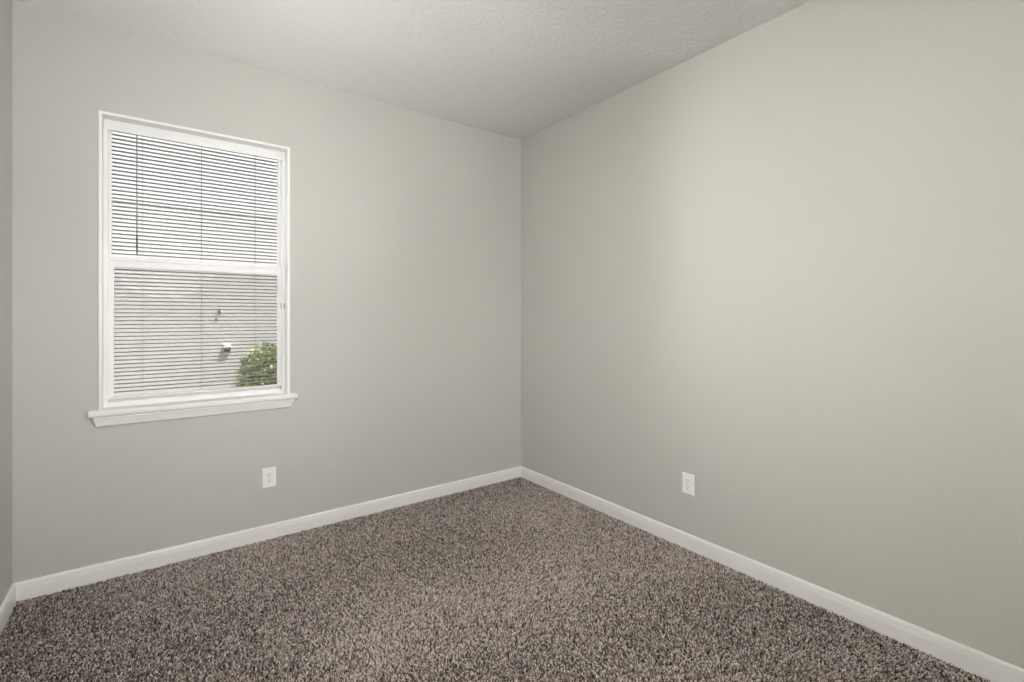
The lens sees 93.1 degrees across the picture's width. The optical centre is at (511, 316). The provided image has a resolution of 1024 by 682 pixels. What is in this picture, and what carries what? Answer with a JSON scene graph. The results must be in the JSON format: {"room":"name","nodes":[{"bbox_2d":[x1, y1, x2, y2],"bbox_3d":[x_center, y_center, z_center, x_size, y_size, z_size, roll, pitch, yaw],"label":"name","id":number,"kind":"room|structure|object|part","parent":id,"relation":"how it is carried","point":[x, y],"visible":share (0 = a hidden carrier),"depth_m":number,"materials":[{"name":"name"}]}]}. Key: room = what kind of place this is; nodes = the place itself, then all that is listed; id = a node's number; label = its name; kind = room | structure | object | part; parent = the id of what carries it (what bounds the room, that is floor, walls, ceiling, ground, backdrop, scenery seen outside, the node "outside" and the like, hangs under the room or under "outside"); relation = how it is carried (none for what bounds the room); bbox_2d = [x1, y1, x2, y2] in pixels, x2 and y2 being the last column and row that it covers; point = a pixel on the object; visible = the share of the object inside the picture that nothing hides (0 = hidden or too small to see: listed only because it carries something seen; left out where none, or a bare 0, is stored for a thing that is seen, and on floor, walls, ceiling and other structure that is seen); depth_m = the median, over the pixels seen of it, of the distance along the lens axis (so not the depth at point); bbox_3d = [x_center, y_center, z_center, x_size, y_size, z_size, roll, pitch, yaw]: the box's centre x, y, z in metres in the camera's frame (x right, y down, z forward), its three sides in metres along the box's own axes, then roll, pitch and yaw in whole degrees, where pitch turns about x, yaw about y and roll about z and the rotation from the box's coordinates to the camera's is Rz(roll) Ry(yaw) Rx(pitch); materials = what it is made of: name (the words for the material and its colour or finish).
{"room":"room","nodes":[
{"label":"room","id":0,"kind":"room"},
{"bbox_2d":[0,0,11,605],"bbox_3d":[-1.086,0.058,0.411,0.200,3.090,4.500,0,0,-37],"label":"wall","id":1,"kind":"structure","parent":0,"point":[5,5],"depth_m":2.16,"materials":[{"name":"grey paint"}]},
{"bbox_2d":[0,583,15,635],"bbox_3d":[-1.060,1.297,0.555,0.014,0.091,4.300,0,0,-37],"label":"baseboard","id":2,"kind":"structure","parent":1,"relation":"attached to","point":[9,601],"depth_m":2.16,"materials":[{"name":"white paint"}]},
{"bbox_2d":[12,0,520,582],"bbox_3d":[-1.195,0.058,3.257,3.416,3.090,0.200,0,0,-37],"label":"wall","id":3,"kind":"structure","parent":0,"point":[405,224],"depth_m":2.98,"materials":[{"name":"grey paint"}]},
{"bbox_2d":[88,110,297,426],"bbox_3d":[-1.784,-0.246,2.797,0.978,1.604,0.233,0,0,-37],"label":"window","id":4,"kind":"structure","parent":3,"relation":"in","point":[113,410],"depth_m":2.69,"materials":[{"name":"white paint"}]},
{"bbox_3d":[-1.747,0.490,2.747,0.978,0.034,0.110,0,0,-37],"label":"sill","id":5,"kind":"part","parent":4,"relation":"part of","materials":[{"name":"white paint"}]},
{"bbox_2d":[104,119,284,393],"bbox_3d":[-1.803,-0.295,2.821,0.871,1.478,0.096,0,0,-37],"label":"mini blind","id":6,"kind":"object","parent":4,"relation":"attached to","point":[115,126],"visible":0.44,"depth_m":2.80,"materials":[{"name":"white plastic"}]},
{"bbox_3d":[-2.044,-0.289,2.684,0.002,1.444,0.028,0,0,-37],"label":"ladder cord","id":7,"kind":"part","parent":6,"relation":"part of","materials":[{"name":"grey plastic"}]},
{"bbox_3d":[-1.823,-0.289,2.848,0.002,1.444,0.028,0,0,-37],"label":"ladder cord","id":8,"kind":"part","parent":6,"relation":"part of","materials":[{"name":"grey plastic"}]},
{"bbox_3d":[-1.597,-0.289,3.015,0.002,1.444,0.028,0,0,-37],"label":"ladder cord","id":9,"kind":"part","parent":6,"relation":"part of","materials":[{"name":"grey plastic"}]},
{"bbox_3d":[-1.804,-0.659,2.822,0.840,0.744,0.028,0,0,-37],"label":"sash","id":10,"kind":"part","parent":4,"relation":"part of","materials":[{"name":"white plastic"}]},
{"bbox_3d":[-1.785,0.066,2.796,0.840,0.762,0.035,0,0,-37],"label":"sash","id":11,"kind":"part","parent":4,"relation":"part of","materials":[{"name":"white plastic"}]},
{"bbox_2d":[13,466,520,602],"bbox_3d":[-1.131,1.297,3.171,3.016,0.091,0.014,0,0,-37],"label":"baseboard","id":12,"kind":"structure","parent":3,"relation":"attached to","point":[57,582],"depth_m":2.81,"materials":[{"name":"white paint"}]},
{"bbox_2d":[262,466,275,488],"bbox_3d":[-1.465,0.969,2.927,0.077,0.120,0.008,0,0,-37],"label":"wall outlet","id":13,"kind":"object","parent":3,"relation":"attached to","point":[268,474],"visible":1,"depth_m":2.92,"materials":[{"name":"white plastic"}]},
{"bbox_2d":[13,0,811,139],"bbox_3d":[0.146,-1.612,1.450,3.416,0.250,4.700,0,0,-37],"label":"ceiling","id":14,"kind":"structure","parent":0,"point":[517,69],"depth_m":2.61,"materials":[{"name":"white paint"}]},
{"bbox_2d":[0,479,987,681],"bbox_3d":[0.146,1.473,1.450,3.416,0.260,4.700,0,0,-37],"label":"floor","id":15,"kind":"structure","parent":0,"point":[195,645],"depth_m":2.06,"materials":[{"name":"grey carpet"}]},
{"bbox_2d":[0,477,989,681],"bbox_3d":[-0.130,1.338,1.822,2.987,0.010,3.345,0,0,-37],"label":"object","id":16,"kind":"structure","parent":15,"relation":"on","point":[271,547],"depth_m":2.17,"materials":[{"name":"grey carpet"}]},
{"bbox_2d":[521,0,1023,668],"bbox_3d":[1.497,0.058,2.328,0.200,3.090,4.500,0,0,-37],"label":"wall","id":17,"kind":"structure","parent":0,"point":[779,268],"depth_m":2.29,"materials":[{"name":"grey paint"}]},
{"bbox_2d":[682,472,693,495],"bbox_3d":[1.016,0.964,2.800,0.008,0.120,0.077,0,0,-37],"label":"wall outlet","id":18,"kind":"object","parent":17,"relation":"attached to","point":[687,479],"visible":1,"depth_m":2.80,"materials":[{"name":"white plastic"}]},
{"bbox_2d":[521,466,1023,681],"bbox_3d":[1.351,1.297,2.344,0.014,0.091,4.300,0,0,-37],"label":"baseboard","id":19,"kind":"structure","parent":17,"relation":"attached to","point":[969,659],"depth_m":2.25,"materials":[{"name":"white paint"}]},
{"label":"outside","id":20,"kind":"structure","parent":0,"visible":0},
{"bbox_3d":[-2.816,1.678,9.650,30.000,0.150,12.000,0,0,-37],"label":"ground","id":21,"kind":"structure","parent":20,"visible":0},
{"bbox_2d":[112,131,276,395],"bbox_3d":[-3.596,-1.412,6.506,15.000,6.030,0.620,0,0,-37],"label":"neighbouring house","id":22,"kind":"structure","parent":21,"relation":"on","point":[258,309],"depth_m":6.20,"materials":[{"name":"grey"}]},
{"bbox_2d":[223,343,230,351],"bbox_3d":[-3.764,0.411,6.413,0.100,0.117,0.066,0,0,-37],"label":"vent hood","id":23,"kind":"object","parent":22,"relation":"attached to","point":[224,350],"visible":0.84,"depth_m":6.41,"materials":[{"name":"white plastic"}]},
{"bbox_2d":[236,339,276,386],"bbox_3d":[-2.932,0.959,6.556,1.404,1.339,0.770,0,0,-37],"label":"leafy shrub","id":24,"kind":"object","parent":21,"relation":"on","point":[263,342],"visible":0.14,"depth_m":6.13,"materials":[{"name":"green plant"}]}
]}

